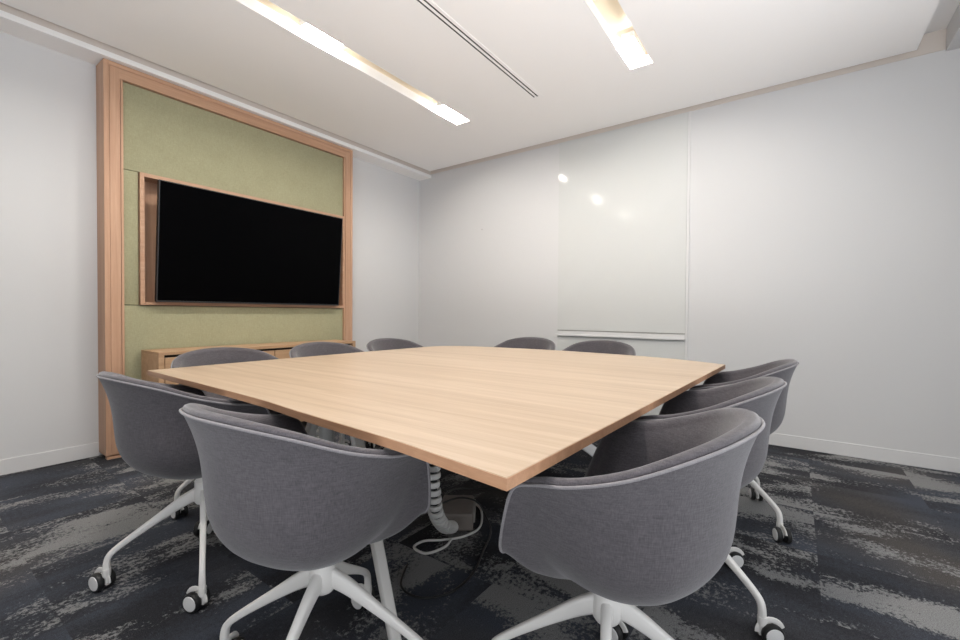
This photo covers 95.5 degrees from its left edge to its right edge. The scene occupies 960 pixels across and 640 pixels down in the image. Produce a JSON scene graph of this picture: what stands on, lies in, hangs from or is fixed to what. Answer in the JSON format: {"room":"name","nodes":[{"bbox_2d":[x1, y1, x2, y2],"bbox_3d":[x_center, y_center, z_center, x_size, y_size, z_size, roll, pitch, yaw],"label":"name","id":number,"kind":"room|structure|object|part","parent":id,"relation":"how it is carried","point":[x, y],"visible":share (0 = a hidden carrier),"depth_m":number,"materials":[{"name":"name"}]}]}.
{"room":"office","nodes":[
{"label":"office","id":0,"kind":"room"},
{"bbox_2d":[0,31,418,459],"bbox_3d":[-2.550,-0.552,3.318,0.120,3.004,5.838,1,1,36],"label":"wall","id":1,"kind":"structure","parent":0,"point":[49,285],"depth_m":2.89,"materials":[{"name":"white paint"}]},
{"bbox_2d":[0,442,98,474],"bbox_3d":[-2.474,0.902,3.349,0.008,0.095,5.710,1,1,36],"label":"baseboard","id":2,"kind":"structure","parent":1,"relation":"attached to","point":[32,461],"depth_m":2.86,"materials":[{"name":"white paint"}]},
{"bbox_2d":[0,17,428,180],"bbox_3d":[-2.379,-1.860,3.254,0.193,0.184,5.718,1,1,36],"label":"trim","id":3,"kind":"structure","parent":1,"relation":"attached to","point":[6,26],"depth_m":2.91,"materials":[{"name":"paint"}]},
{"bbox_2d":[96,58,352,459],"bbox_3d":[-2.007,-0.413,3.822,0.172,2.716,2.037,1,1,36],"label":"wall panel","id":4,"kind":"object","parent":1,"relation":"attached to","point":[149,129],"visible":0.66,"depth_m":3.32,"materials":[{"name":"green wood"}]},
{"bbox_3d":[-2.521,-0.582,3.122,0.131,0.946,0.089,1,1,36],"label":"fabric panel","id":5,"kind":"part","parent":4,"relation":"part of","materials":[{"name":"green fabric"}]},
{"bbox_3d":[-2.001,-1.721,3.802,0.168,0.099,1.981,1,1,36],"label":"rail","id":6,"kind":"part","parent":4,"relation":"part of","materials":[{"name":"brown wood"}]},
{"bbox_3d":[-2.007,-1.367,3.813,0.131,0.602,1.826,1,1,36],"label":"fabric panel","id":7,"kind":"part","parent":4,"relation":"part of","materials":[{"name":"green fabric"}]},
{"bbox_3d":[-2.019,0.401,3.841,0.131,1.028,1.826,1,1,36],"label":"fabric panel","id":8,"kind":"part","parent":4,"relation":"part of","materials":[{"name":"green fabric"}]},
{"bbox_3d":[-1.976,-0.590,3.856,0.151,0.946,1.732,1,1,36],"label":"niche trim","id":9,"kind":"part","parent":4,"relation":"part of","materials":[{"name":"brown wood"}]},
{"bbox_2d":[155,179,342,305],"bbox_3d":[-1.926,-0.576,3.811,0.234,0.875,1.555,1,1,36],"label":"television","id":10,"kind":"object","parent":4,"relation":"attached to","point":[212,246],"visible":1,"depth_m":3.60,"materials":[{"name":"black plastic"}]},
{"bbox_2d":[0,0,938,170],"bbox_3d":[-0.520,-1.848,1.849,4.305,0.138,5.620,1,1,36],"label":"ceiling","id":11,"kind":"structure","parent":0,"point":[700,51],"depth_m":2.93,"materials":[{"name":"paint"}]},
{"bbox_2d":[235,0,469,124],"bbox_3d":[-1.082,-1.833,2.720,0.155,0.074,3.172,1,1,36],"label":"recessed light","id":12,"kind":"object","parent":11,"relation":"in","point":[269,10],"visible":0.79,"depth_m":3.02,"materials":[{"name":"white paint"}]},
{"bbox_2d":[301,24,342,49],"bbox_3d":[-1.015,-1.823,2.812,0.072,0.008,0.260,1,1,36],"label":"diffuser","id":13,"kind":"object","parent":12,"relation":"attached to","point":[307,28],"depth_m":2.80,"materials":[{"name":"white plastic"}]},
{"bbox_2d":[438,106,462,118],"bbox_3d":[-0.259,-1.835,3.857,0.072,0.008,0.260,1,1,36],"label":"diffuser","id":14,"kind":"object","parent":12,"relation":"attached to","point":[450,112],"depth_m":3.85,"materials":[{"name":"white plastic"}]},
{"bbox_2d":[409,0,542,100],"bbox_3d":[-0.429,-1.799,2.305,0.100,0.034,3.065,1,1,36],"label":"ceiling vent","id":15,"kind":"object","parent":11,"relation":"in","point":[428,7],"visible":1,"depth_m":2.83,"materials":[{"name":"metal"}]},
{"bbox_2d":[583,0,652,69],"bbox_3d":[0.209,-1.810,1.786,0.158,0.074,3.172,1,1,36],"label":"recessed light","id":16,"kind":"object","parent":11,"relation":"in","point":[609,14],"visible":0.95,"depth_m":2.78,"materials":[{"name":"white paint"}]},
{"bbox_2d":[622,37,644,60],"bbox_3d":[1.032,-1.812,2.924,0.072,0.008,0.260,1,1,36],"label":"diffuser","id":17,"kind":"object","parent":16,"relation":"attached to","point":[632,44],"depth_m":2.90,"materials":[{"name":"white plastic"}]},
{"bbox_2d":[0,426,959,639],"bbox_3d":[-0.224,1.021,1.728,5.798,0.060,5.958,1,1,36],"label":"floor","id":18,"kind":"structure","parent":0,"point":[873,553],"depth_m":1.73,"materials":[{"name":"carpet"}]},
{"bbox_2d":[88,371,270,612],"bbox_3d":[-1.119,0.582,1.703,0.624,0.807,0.565,1,1,15],"label":"tub chair","id":19,"kind":"object","parent":18,"relation":"on","point":[151,434],"visible":0.58,"depth_m":1.48,"materials":[{"name":"grey fabric"}]},
{"bbox_3d":[-1.240,0.784,1.664,0.308,0.246,0.029,0,1,-30],"label":"leg","id":20,"kind":"part","parent":19,"relation":"part of","materials":[{"name":"white metal"}]},
{"bbox_3d":[-1.023,0.786,1.608,0.029,0.246,0.308,0,1,-30],"label":"leg","id":21,"kind":"part","parent":19,"relation":"part of","materials":[{"name":"white metal"}]},
{"bbox_2d":[170,347,284,518],"bbox_3d":[-1.336,0.569,2.404,0.594,0.807,0.629,0,1,5],"label":"tub chair","id":22,"kind":"object","parent":18,"relation":"on","point":[218,355],"visible":0.12,"depth_m":2.49,"materials":[{"name":"grey fabric"}]},
{"bbox_3d":[-1.410,0.773,2.271,0.029,0.246,0.308,1,1,40],"label":"leg","id":23,"kind":"part","parent":22,"relation":"part of","materials":[{"name":"white metal"}]},
{"bbox_2d":[141,340,355,426],"bbox_3d":[-1.818,0.578,3.683,0.328,0.741,1.618,1,1,36],"label":"credenza","id":24,"kind":"object","parent":18,"relation":"on","point":[151,359],"visible":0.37,"depth_m":3.15,"materials":[{"name":"brown wood"}]},
{"bbox_3d":[-2.037,0.573,3.125,0.018,0.635,0.378,1,1,36],"label":"door","id":25,"kind":"part","parent":24,"relation":"part of","materials":[{"name":"brown wood"}]},
{"bbox_3d":[-1.810,0.569,3.439,0.018,0.635,0.378,1,1,36],"label":"door","id":26,"kind":"part","parent":24,"relation":"part of","materials":[{"name":"brown wood"}]},
{"bbox_3d":[-1.582,0.566,3.753,0.018,0.635,0.378,1,1,36],"label":"door","id":27,"kind":"part","parent":24,"relation":"part of","materials":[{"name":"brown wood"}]},
{"bbox_2d":[179,403,430,639],"bbox_3d":[-0.460,0.595,1.167,0.567,0.807,0.622,0,1,-36],"label":"tub chair","id":28,"kind":"object","parent":18,"relation":"on","point":[277,495],"visible":0.98,"depth_m":0.94,"materials":[{"name":"grey fabric"}]},
{"bbox_3d":[-0.588,0.796,1.225,0.308,0.246,0.029,1,1,10],"label":"leg","id":29,"kind":"part","parent":28,"relation":"part of","materials":[{"name":"white metal"}]},
{"bbox_3d":[-0.458,0.799,1.042,0.029,0.246,0.308,1,1,10],"label":"leg","id":30,"kind":"part","parent":28,"relation":"part of","materials":[{"name":"white metal"}]},
{"bbox_3d":[-0.405,0.795,1.355,0.029,0.246,0.308,1,1,10],"label":"leg","id":31,"kind":"part","parent":28,"relation":"part of","materials":[{"name":"white metal"}]},
{"bbox_3d":[-0.274,0.798,1.172,0.308,0.246,0.029,1,1,10],"label":"leg","id":32,"kind":"part","parent":28,"relation":"part of","materials":[{"name":"white metal"}]},
{"bbox_2d":[289,342,388,449],"bbox_3d":[-0.926,0.564,2.923,0.633,0.806,0.607,1,1,36],"label":"tub chair","id":33,"kind":"object","parent":18,"relation":"on","point":[311,348],"visible":0.12,"depth_m":3.08,"materials":[{"name":"grey fabric"}]},
{"bbox_3d":[-0.870,0.769,2.774,0.029,0.246,0.308,0,1,-20],"label":"leg","id":34,"kind":"part","parent":33,"relation":"part of","materials":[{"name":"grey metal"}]},
{"bbox_2d":[365,338,423,448],"bbox_3d":[-0.593,0.557,3.448,0.561,0.807,0.623,1,1,17],"label":"tub chair","id":35,"kind":"object","parent":18,"relation":"on","point":[379,344],"visible":0.05,"depth_m":3.59,"materials":[{"name":"grey fabric"}]},
{"bbox_2d":[147,346,724,639],"bbox_3d":[-0.064,0.615,2.308,2.161,0.746,2.408,1,1,36],"label":"conference table","id":36,"kind":"object","parent":18,"relation":"on","point":[498,417],"visible":0.87,"depth_m":1.49,"materials":[{"name":"brown wood"}]},
{"bbox_3d":[-0.885,0.626,2.249,0.050,0.705,0.515,0,1,-40],"label":"leg","id":37,"kind":"part","parent":36,"relation":"part of","materials":[{"name":"grey metal"}]},
{"bbox_3d":[-0.716,0.649,2.031,0.150,0.668,0.150,1,1,36],"label":"post","id":38,"kind":"part","parent":36,"relation":"part of","materials":[{"name":"grey metal"}]},
{"bbox_3d":[-0.423,0.638,1.643,0.050,0.714,0.758,0,1,-29],"label":"leg","id":39,"kind":"part","parent":36,"relation":"part of","materials":[{"name":"white metal"}]},
{"bbox_2d":[428,463,457,533],"bbox_3d":[-0.157,0.618,1.839,0.071,0.682,0.280,1,1,15],"label":"spine","id":40,"kind":"object","parent":36,"relation":"hanging from","point":[436,513],"visible":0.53,"depth_m":1.74,"materials":[{"name":"white plastic"}]},
{"bbox_3d":[0.537,0.635,2.192,0.933,0.717,0.050,0,1,-19],"label":"leg","id":41,"kind":"part","parent":36,"relation":"part of","materials":[{"name":"white metal"}]},
{"bbox_2d":[400,497,491,599],"bbox_3d":[-0.125,0.938,1.860,0.285,0.101,0.654,1,1,13],"label":"cable","id":42,"kind":"object","parent":18,"relation":"on","point":[476,501],"visible":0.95,"depth_m":1.69,"materials":[{"name":"black plastic"}]},
{"bbox_2d":[413,503,482,554],"bbox_3d":[-0.100,0.954,2.057,0.183,0.065,0.531,1,1,28],"label":"cable","id":43,"kind":"object","parent":18,"relation":"on","point":[449,540],"visible":0.82,"depth_m":1.94,"materials":[{"name":"white plastic"}]},
{"bbox_2d":[442,495,475,530],"bbox_3d":[-0.107,0.943,2.140,0.168,0.085,0.220,0,1,1],"label":"box","id":44,"kind":"object","parent":18,"relation":"on","point":[462,511],"visible":0.82,"depth_m":2.07,"materials":[{"name":"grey plastic"}]},
{"bbox_3d":[-0.027,0.943,2.159,0.009,0.055,0.140,0,1,1],"label":"socket plate","id":45,"kind":"part","parent":44,"relation":"part of","materials":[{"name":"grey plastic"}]},
{"bbox_2d":[445,488,510,494],"bbox_3d":[0.042,0.956,2.415,0.532,0.051,0.242,0,1,-11],"label":"cable","id":46,"kind":"object","parent":18,"relation":"on","point":[447,492],"visible":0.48,"depth_m":2.50,"materials":[{"name":"black plastic"}]},
{"bbox_2d":[494,337,555,349],"bbox_3d":[0.338,0.559,3.714,0.562,0.807,0.619,0,1,-40],"label":"tub chair","id":47,"kind":"object","parent":18,"relation":"on","point":[522,342],"visible":0.04,"depth_m":3.91,"materials":[{"name":"grey fabric"}]},
{"bbox_2d":[562,340,635,355],"bbox_3d":[0.852,0.569,3.320,0.628,0.807,0.588,0,1,7],"label":"tub chair","id":48,"kind":"object","parent":18,"relation":"on","point":[592,346],"visible":0.1,"depth_m":3.50,"materials":[{"name":"grey fabric"}]},
{"bbox_2d":[492,408,764,639],"bbox_3d":[0.343,0.602,1.056,0.626,0.807,0.573,0,1,-31],"label":"tub chair","id":49,"kind":"object","parent":18,"relation":"on","point":[651,519],"visible":0.99,"depth_m":0.84,"materials":[{"name":"grey fabric"}]},
{"bbox_3d":[0.165,0.802,1.139,0.308,0.246,0.029,1,1,19],"label":"leg","id":50,"kind":"part","parent":49,"relation":"part of","materials":[{"name":"white metal"}]},
{"bbox_3d":[0.266,0.806,0.938,0.029,0.246,0.308,1,1,19],"label":"leg","id":51,"kind":"part","parent":49,"relation":"part of","materials":[{"name":"white metal"}]},
{"bbox_3d":[0.467,0.805,1.038,0.308,0.246,0.029,1,1,19],"label":"leg","id":52,"kind":"part","parent":49,"relation":"part of","materials":[{"name":"white metal"}]},
{"bbox_2d":[633,377,786,639],"bbox_3d":[0.776,0.596,1.609,0.578,0.807,0.627,1,1,12],"label":"tub chair","id":53,"kind":"object","parent":18,"relation":"on","point":[760,395],"visible":0.18,"depth_m":1.40,"materials":[{"name":"grey fabric"}]},
{"bbox_3d":[0.814,0.801,1.486,0.029,0.246,0.308,0,1,-27],"label":"leg","id":54,"kind":"part","parent":53,"relation":"part of","materials":[{"name":"white metal"}]},
{"bbox_2d":[689,359,798,543],"bbox_3d":[1.269,0.589,2.236,0.585,0.807,0.623,1,1,16],"label":"tub chair","id":55,"kind":"object","parent":18,"relation":"on","point":[784,369],"visible":0.25,"depth_m":2.02,"materials":[{"name":"grey fabric"}]},
{"bbox_3d":[1.384,0.791,2.320,0.308,0.246,0.029,0,1,-25],"label":"leg","id":56,"kind":"part","parent":55,"relation":"part of","materials":[{"name":"white metal"}]},
{"bbox_3d":[1.306,0.794,2.109,0.029,0.246,0.308,0,1,-25],"label":"leg","id":57,"kind":"part","parent":55,"relation":"part of","materials":[{"name":"white metal"}]},
{"bbox_2d":[419,28,959,457],"bbox_3d":[1.497,-0.537,4.068,5.798,3.004,0.120,1,1,36],"label":"wall","id":58,"kind":"structure","parent":0,"point":[824,223],"depth_m":3.29,"materials":[{"name":"white paint"}]},
{"bbox_2d":[0,2,430,177],"bbox_3d":[-2.268,-1.875,3.174,0.080,0.150,5.718,1,1,36],"label":"trim","id":59,"kind":"structure","parent":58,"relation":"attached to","point":[3,7],"depth_m":3.25,"materials":[{"name":"white paint"}]},
{"bbox_2d":[556,111,690,414],"bbox_3d":[1.297,-0.469,4.120,1.234,2.668,0.030,1,1,36],"label":"whiteboard","id":60,"kind":"object","parent":58,"relation":"attached to","point":[624,193],"visible":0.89,"depth_m":4.07,"materials":[{"name":"white glass"}]},
{"bbox_3d":[1.289,0.517,4.152,1.212,0.695,0.005,1,1,36],"label":"panel","id":61,"kind":"part","parent":60,"relation":"part of","materials":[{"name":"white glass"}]},
{"bbox_3d":[1.795,-0.460,3.773,0.020,2.668,0.010,1,1,36],"label":"edge trim","id":62,"kind":"part","parent":60,"relation":"part of","materials":[{"name":"white paint"}]},
{"bbox_2d":[431,28,946,173],"bbox_3d":[1.187,-1.874,4.142,4.530,0.138,0.098,1,1,36],"label":"trim","id":63,"kind":"structure","parent":58,"relation":"attached to","point":[935,41],"depth_m":3.43,"materials":[{"name":"white paint"}]},
{"bbox_2d":[642,415,959,472],"bbox_3d":[1.450,0.917,4.040,5.558,0.095,0.008,1,1,36],"label":"baseboard","id":64,"kind":"structure","parent":58,"relation":"attached to","point":[929,461],"depth_m":3.09,"materials":[{"name":"white paint"}]},
{"bbox_2d":[946,3,959,50],"bbox_3d":[1.711,-1.802,0.296,0.828,0.152,5.718,1,1,36],"label":"trim","id":65,"kind":"structure","parent":58,"relation":"attached to","point":[953,28],"depth_m":2.74,"materials":[{"name":"white paint"}]},
{"bbox_2d":[924,0,959,33],"bbox_3d":[-0.204,-1.963,1.680,5.558,0.100,5.718,1,1,36],"label":"ceiling","id":66,"kind":"structure","parent":0,"point":[944,11],"depth_m":2.73,"materials":[{"name":"paint"}]}
]}

